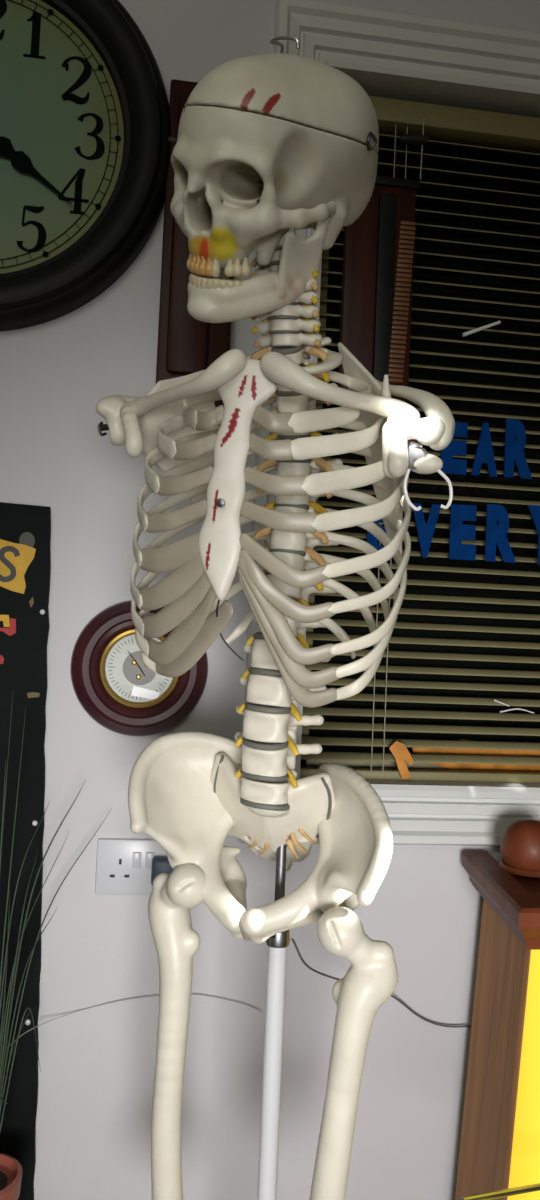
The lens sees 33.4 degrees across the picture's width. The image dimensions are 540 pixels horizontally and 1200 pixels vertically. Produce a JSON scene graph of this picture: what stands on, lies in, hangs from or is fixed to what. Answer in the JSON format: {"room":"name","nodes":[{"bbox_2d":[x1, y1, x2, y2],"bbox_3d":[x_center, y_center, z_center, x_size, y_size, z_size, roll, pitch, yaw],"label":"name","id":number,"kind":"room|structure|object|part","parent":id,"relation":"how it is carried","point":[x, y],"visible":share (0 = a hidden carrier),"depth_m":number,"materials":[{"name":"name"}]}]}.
{"room":"science classroom","nodes":[
{"label":"science classroom","id":0,"kind":"room"},
{"bbox_2d":[0,0,539,1199],"bbox_3d":[-0.011,0.040,1.503,3.800,2.450,0.140,3,-3,-8],"label":"wall","id":1,"kind":"structure","parent":0,"point":[96,1075],"depth_m":1.41,"materials":[{"name":"white paint"}]},
{"bbox_2d":[0,502,50,1199],"bbox_3d":[-0.651,0.412,1.317,0.656,1.180,0.019,3,-3,-8],"label":"board","id":2,"kind":"object","parent":1,"relation":"attached to","point":[25,530],"visible":0.99,"depth_m":1.36,"materials":[{"name":"black"}]},
{"bbox_2d":[0,0,170,330],"bbox_3d":[-0.447,-0.722,1.368,0.595,0.616,0.060,3,-3,-8],"label":"wall clock","id":3,"kind":"object","parent":1,"relation":"attached to","point":[85,123],"visible":0.99,"depth_m":1.39,"materials":[{"name":"black plastic"}]},
{"bbox_2d":[95,839,166,893],"bbox_3d":[-0.196,0.411,1.385,0.142,0.084,0.014,3,-3,-8],"label":"wall socket","id":4,"kind":"object","parent":1,"relation":"attached to","point":[123,866],"visible":0.66,"depth_m":1.38,"materials":[{"name":"grey plastic"}]},
{"bbox_2d":[132,852,140,867],"bbox_3d":[-0.204,0.399,1.381,0.013,0.023,0.008,3,-3,-8],"label":"rocker switch","id":5,"kind":"object","parent":4,"relation":"attached to","point":[136,856],"depth_m":1.38,"materials":[{"name":"grey plastic"}]},
{"bbox_2d":[145,852,154,867],"bbox_3d":[-0.185,0.400,1.384,0.013,0.023,0.008,3,-3,-8],"label":"rocker switch","id":6,"kind":"object","parent":4,"relation":"attached to","point":[149,856],"depth_m":1.38,"materials":[{"name":"grey plastic"}]},
{"bbox_2d":[151,856,172,885],"bbox_3d":[-0.159,0.425,1.372,0.044,0.064,0.030,3,-3,-8],"label":"plug","id":7,"kind":"object","parent":4,"relation":"attached to","point":[160,864],"visible":0.28,"depth_m":1.36,"materials":[{"name":"blue"}]},
{"bbox_2d":[7,994,261,1047],"bbox_3d":[-0.206,0.623,1.361,0.390,0.041,0.071,3,-3,-21],"label":"thread","id":8,"kind":"object","parent":1,"relation":"attached to","point":[191,994],"visible":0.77,"depth_m":1.37,"materials":[{"name":"grey"}]},
{"bbox_2d":[70,600,207,735],"bbox_3d":[-0.201,0.105,1.389,0.211,0.211,0.028,3,-3,-8],"label":"barometer","id":9,"kind":"object","parent":1,"relation":"attached to","point":[110,679],"visible":0.72,"depth_m":1.38,"materials":[{"name":"brown wood"}]},
{"bbox_3d":[-0.192,0.143,1.385,0.044,0.021,0.002,3,-3,-8],"label":"scale plate","id":10,"kind":"part","parent":9,"relation":"part of","materials":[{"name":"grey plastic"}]},
{"bbox_2d":[156,79,232,424],"bbox_3d":[-0.113,-0.546,1.415,0.125,0.537,0.050,3,-3,-8],"label":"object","id":11,"kind":"object","parent":1,"relation":"attached to","point":[186,345],"visible":0.24,"depth_m":1.39,"materials":[{"name":"brown wood"}]},
{"bbox_3d":[-0.120,-0.566,1.398,0.064,0.439,0.018,3,-3,-8],"label":"raised panel","id":12,"kind":"part","parent":11,"relation":"part of","materials":[{"name":"brown wood"}]},
{"bbox_2d":[338,176,419,401],"bbox_3d":[0.172,-0.497,1.434,0.120,0.353,0.040,3,-3,-8],"label":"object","id":13,"kind":"object","parent":1,"relation":"hanging from","point":[376,290],"visible":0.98,"depth_m":1.42,"materials":[{"name":"brown wood"}]},
{"bbox_3d":[0.181,-0.493,1.425,0.027,0.305,0.012,3,-3,-8],"label":"panel","id":14,"kind":"part","parent":13,"relation":"part of","materials":[{"name":"black wood"}]},
{"bbox_3d":[0.179,-0.667,1.445,0.120,0.014,0.032,3,-3,-8],"label":"moulding","id":15,"kind":"part","parent":13,"relation":"part of","materials":[{"name":"black wood"}]},
{"bbox_2d":[291,938,471,1027],"bbox_3d":[0.135,0.529,1.249,0.107,0.279,0.564,1,-3,35],"label":"cable","id":16,"kind":"object","parent":1,"relation":"attached to","point":[292,939],"visible":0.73,"depth_m":1.41,"materials":[{"name":"grey plastic"}]},
{"bbox_2d":[238,0,539,845],"bbox_3d":[0.581,-0.265,1.561,1.226,1.346,0.134,3,-3,-8],"label":"trim","id":17,"kind":"structure","parent":1,"relation":"attached to","point":[390,55],"depth_m":1.47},
{"bbox_2d":[389,741,413,778],"bbox_3d":[0.214,0.261,1.468,0.043,0.061,0.002,3,-3,-8],"label":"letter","id":18,"kind":"object","parent":17,"relation":"on","point":[399,750],"visible":1,"depth_m":1.47,"materials":[{"name":"orange paper"}]},
{"bbox_2d":[412,739,539,771],"bbox_3d":[0.377,0.279,1.564,0.271,0.072,0.001,3,-3,-8],"label":"sheet","id":19,"kind":"object","parent":17,"relation":"on","point":[451,751],"visible":0.26,"depth_m":1.56,"materials":[{"name":"orange paper"}]},
{"bbox_2d":[300,137,539,769],"bbox_3d":[0.571,-0.262,1.633,1.050,1.170,0.040,3,-3,-8],"label":"window","id":20,"kind":"structure","parent":1,"relation":"in","point":[437,247],"depth_m":1.60,"materials":[{"name":"black glass"}]},
{"bbox_3d":[0.571,-0.262,1.633,1.050,1.170,0.040,3,-3,-8],"label":"frame","id":21,"kind":"part","parent":20,"relation":"part of","materials":[{"name":"white"}]},
{"bbox_2d":[300,96,539,782],"bbox_3d":[0.580,-0.256,1.565,1.038,1.144,0.062,3,-3,-8],"label":"blind","id":22,"kind":"object","parent":20,"relation":"attached to","point":[410,122],"visible":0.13,"depth_m":1.52,"materials":[{"name":"yellow"}]},
{"bbox_2d":[366,519,389,560],"bbox_3d":[0.179,-0.108,1.477,0.040,0.088,0.002,3,-3,-8],"label":"letter","id":23,"kind":"object","parent":22,"relation":"attached to","point":[371,539],"depth_m":1.48,"materials":[{"name":"blue paper"}]},
{"bbox_3d":[0.190,-0.259,1.502,0.002,1.100,0.002,3,-3,-8],"label":"ladder cord","id":24,"kind":"part","parent":22,"relation":"part of","materials":[{"name":"beige fabric"}]},
{"bbox_3d":[0.209,-0.258,1.505,0.002,1.100,0.002,3,-3,-8],"label":"ladder cord","id":25,"kind":"part","parent":22,"relation":"part of","materials":[{"name":"beige fabric"}]},
{"bbox_3d":[0.555,0.308,1.547,1.038,0.016,0.028,3,-3,-8],"label":"rail","id":26,"kind":"part","parent":22,"relation":"part of","materials":[{"name":"yellow"}]},
{"bbox_3d":[0.257,-0.761,1.518,0.006,0.107,0.002,5,-3,-42],"label":"pull cord","id":27,"kind":"part","parent":22,"relation":"part of","materials":[{"name":"beige plastic"}]},
{"bbox_2d":[412,503,440,557],"bbox_3d":[0.257,-0.114,1.488,0.050,0.089,0.002,3,-3,-8],"label":"letter","id":28,"kind":"object","parent":22,"relation":"attached to","point":[425,532],"depth_m":1.49,"materials":[{"name":"blue paper"}]},
{"bbox_2d":[440,422,467,474],"bbox_3d":[0.307,-0.254,1.501,0.045,0.088,0.002,3,-3,-8],"label":"letter","id":29,"kind":"object","parent":22,"relation":"attached to","point":[456,447],"depth_m":1.50,"materials":[{"name":"blue paper"}]},
{"bbox_3d":[0.603,-0.806,1.597,1.038,0.040,0.046,3,-3,-8],"label":"head rail","id":30,"kind":"part","parent":22,"relation":"part of","materials":[{"name":"yellow"}]},
{"bbox_2d":[449,504,476,560],"bbox_3d":[0.321,-0.113,1.497,0.045,0.091,0.002,3,-3,-8],"label":"letter","id":31,"kind":"object","parent":22,"relation":"attached to","point":[459,531],"depth_m":1.50,"materials":[{"name":"blue paper"}]},
{"bbox_2d":[462,321,500,336],"bbox_3d":[0.356,-0.457,1.515,0.066,0.033,0.006,3,-3,-8],"label":"rod","id":32,"kind":"object","parent":22,"relation":"attached to","point":[497,322],"visible":1,"depth_m":1.51,"materials":[{"name":"silver metal"}]},
{"bbox_2d":[471,423,497,476],"bbox_3d":[0.360,-0.252,1.508,0.046,0.090,0.002,3,-3,-8],"label":"letter","id":33,"kind":"object","parent":22,"relation":"attached to","point":[484,453],"depth_m":1.51,"materials":[{"name":"blue paper"}]},
{"bbox_2d":[485,504,515,562],"bbox_3d":[0.388,-0.112,1.507,0.055,0.096,0.002,3,-3,-8],"label":"letter","id":34,"kind":"object","parent":22,"relation":"attached to","point":[495,534],"depth_m":1.50,"materials":[{"name":"blue paper"}]},
{"bbox_2d":[500,708,533,713],"bbox_3d":[0.412,0.185,1.499,0.060,0.008,0.003,3,-3,-8],"label":"wire","id":35,"kind":"object","parent":22,"relation":"attached to","point":[513,708],"visible":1,"depth_m":1.50,"materials":[{"name":"white"}]},
{"bbox_2d":[504,419,531,478],"bbox_3d":[0.420,-0.255,1.517,0.050,0.099,0.002,3,-3,-8],"label":"letter","id":36,"kind":"object","parent":22,"relation":"attached to","point":[514,449],"depth_m":1.51,"materials":[{"name":"blue paper"}]},
{"bbox_2d":[528,505,539,564],"bbox_3d":[0.460,-0.109,1.517,0.057,0.100,0.002,3,-3,-8],"label":"letter","id":37,"kind":"object","parent":22,"relation":"attached to","point":[534,509],"depth_m":1.51,"materials":[{"name":"blue paper"}]},
{"bbox_3d":[0.173,1.240,-0.234,4.000,0.080,3.540,3,-3,-8],"label":"floor","id":38,"kind":"structure","parent":0,"visible":0},
{"bbox_2d":[257,844,289,1199],"bbox_3d":[-0.012,0.729,0.992,0.501,1.007,0.482,3,-3,-8],"label":"stand","id":39,"kind":"object","parent":38,"relation":"on","point":[277,944],"visible":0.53,"depth_m":0.97,"materials":[{"name":"silver metal"}]},
{"bbox_2d":[96,36,454,1199],"bbox_3d":[-0.024,0.117,0.903,0.325,1.257,0.323,3,-3,-13],"label":"skeleton","id":40,"kind":"object","parent":39,"relation":"on","point":[268,147],"visible":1,"depth_m":0.85,"materials":[{"name":"white plastic"}]},
{"bbox_2d":[382,417,444,477],"bbox_3d":[0.127,-0.136,0.799,0.055,0.053,0.026,2,-3,14],"label":"socket","id":41,"kind":"object","parent":40,"relation":"attached to","point":[401,450],"depth_m":0.79,"materials":[{"name":"white plastic"}]},
{"bbox_3d":[0.012,0.302,0.991,0.011,0.153,0.011,3,-3,-8],"label":"rod","id":42,"kind":"part","parent":39,"relation":"part of","materials":[{"name":"silver metal"}]},
{"bbox_2d":[455,851,539,1199],"bbox_3d":[0.502,0.843,1.295,0.514,0.877,0.312,3,-3,-8],"label":"base cabinet","id":43,"kind":"object","parent":38,"relation":"on","point":[500,1142],"visible":0.98,"depth_m":1.23,"materials":[{"name":"brown wood"}]},
{"bbox_2d":[459,1183,539,1199],"bbox_3d":[0.311,0.645,1.005,0.298,0.056,0.038,4,-3,-32],"label":"chrome rail","id":44,"kind":"object","parent":43,"relation":"attached to","point":[533,1187],"visible":1,"depth_m":0.97,"materials":[{"name":"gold metal"}]},
{"bbox_3d":[0.495,0.432,1.310,0.416,0.057,0.312,3,-3,-8],"label":"cornice","id":45,"kind":"part","parent":43,"relation":"part of","materials":[{"name":"red wood"}]},
{"bbox_2d":[499,819,539,877],"bbox_3d":[0.390,0.366,1.346,0.092,0.075,0.092,3,-3,-8],"label":"ball","id":46,"kind":"object","parent":43,"relation":"on","point":[520,840],"visible":1,"depth_m":1.31,"materials":[{"name":"red wood"}]},
{"bbox_3d":[0.473,0.841,1.166,0.420,0.864,0.004,3,-3,-8],"label":"panel","id":47,"kind":"part","parent":43,"relation":"part of","materials":[{"name":"yellow"}]},
{"bbox_3d":[-0.423,1.087,1.168,0.190,0.296,0.270,3,-3,-8],"label":"plant stand","id":48,"kind":"object","parent":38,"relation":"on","visible":0},
{"bbox_2d":[0,1153,22,1199],"bbox_3d":[-0.389,0.850,1.186,0.112,0.180,0.112,3,-3,-8],"label":"terracotta pot","id":49,"kind":"object","parent":48,"relation":"on","point":[11,1170],"visible":1,"depth_m":1.20,"materials":[{"name":"orange ceramic"}]},
{"bbox_2d":[0,695,110,1131],"bbox_3d":[-0.310,0.446,1.272,0.154,0.629,0.126,3,-3,-8],"label":"potted grass","id":50,"kind":"object","parent":49,"relation":"on","point":[4,1050],"depth_m":1.24,"materials":[{"name":"green plant"}]},
{"bbox_3d":[-0.370,0.474,1.213,0.003,0.511,0.021,3,-3,-16],"label":"grass blade","id":51,"kind":"part","parent":50,"relation":"part of","materials":[{"name":"green plant"}]},
{"bbox_3d":[-0.375,0.578,1.259,0.008,0.307,0.121,3,-3,-10],"label":"grass blade","id":52,"kind":"part","parent":50,"relation":"part of","materials":[{"name":"green plant"}]},
{"bbox_3d":[-0.371,0.430,1.244,0.009,0.603,0.084,4,-3,-23],"label":"grass blade","id":53,"kind":"part","parent":50,"relation":"part of","materials":[{"name":"green plant"}]},
{"bbox_3d":[-0.354,0.588,1.205,0.021,0.284,0.016,3,-3,-8],"label":"grass blade","id":54,"kind":"part","parent":50,"relation":"part of","materials":[{"name":"green plant"}]},
{"bbox_3d":[-0.365,0.442,1.251,0.009,0.580,0.093,3,-3,-8],"label":"grass blade","id":55,"kind":"part","parent":50,"relation":"part of","materials":[{"name":"green plant"}]},
{"bbox_3d":[-0.357,0.665,1.241,0.032,0.160,0.087,3,-3,-8],"label":"grass blade","id":56,"kind":"part","parent":50,"relation":"part of","materials":[{"name":"green plant"}]},
{"bbox_3d":[-0.355,0.556,1.263,0.025,0.379,0.122,3,-3,-8],"label":"grass blade","id":57,"kind":"part","parent":50,"relation":"part of","materials":[{"name":"green plant"}]},
{"bbox_3d":[-0.343,0.654,1.234,0.051,0.183,0.068,3,-3,-8],"label":"grass blade","id":58,"kind":"part","parent":50,"relation":"part of","materials":[{"name":"green plant"}]},
{"bbox_3d":[-0.348,0.508,1.243,0.006,0.448,0.091,1,-3,27],"label":"grass blade","id":59,"kind":"part","parent":50,"relation":"part of","materials":[{"name":"green plant"}]},
{"bbox_3d":[-0.331,0.579,1.211,0.072,0.331,0.014,3,-3,-8],"label":"grass blade","id":60,"kind":"part","parent":50,"relation":"part of","materials":[{"name":"green plant"}]},
{"bbox_3d":[-0.332,0.539,1.255,0.076,0.414,0.098,3,-3,-8],"label":"grass blade","id":61,"kind":"part","parent":50,"relation":"part of","materials":[{"name":"green plant"}]},
{"bbox_3d":[-0.318,0.499,1.240,0.098,0.494,0.062,3,-3,-8],"label":"grass blade","id":62,"kind":"part","parent":50,"relation":"part of","materials":[{"name":"green plant"}]},
{"bbox_3d":[-0.303,0.520,1.271,0.133,0.430,0.120,3,-3,-8],"label":"grass blade","id":63,"kind":"part","parent":50,"relation":"part of","materials":[{"name":"green plant"}]}
]}

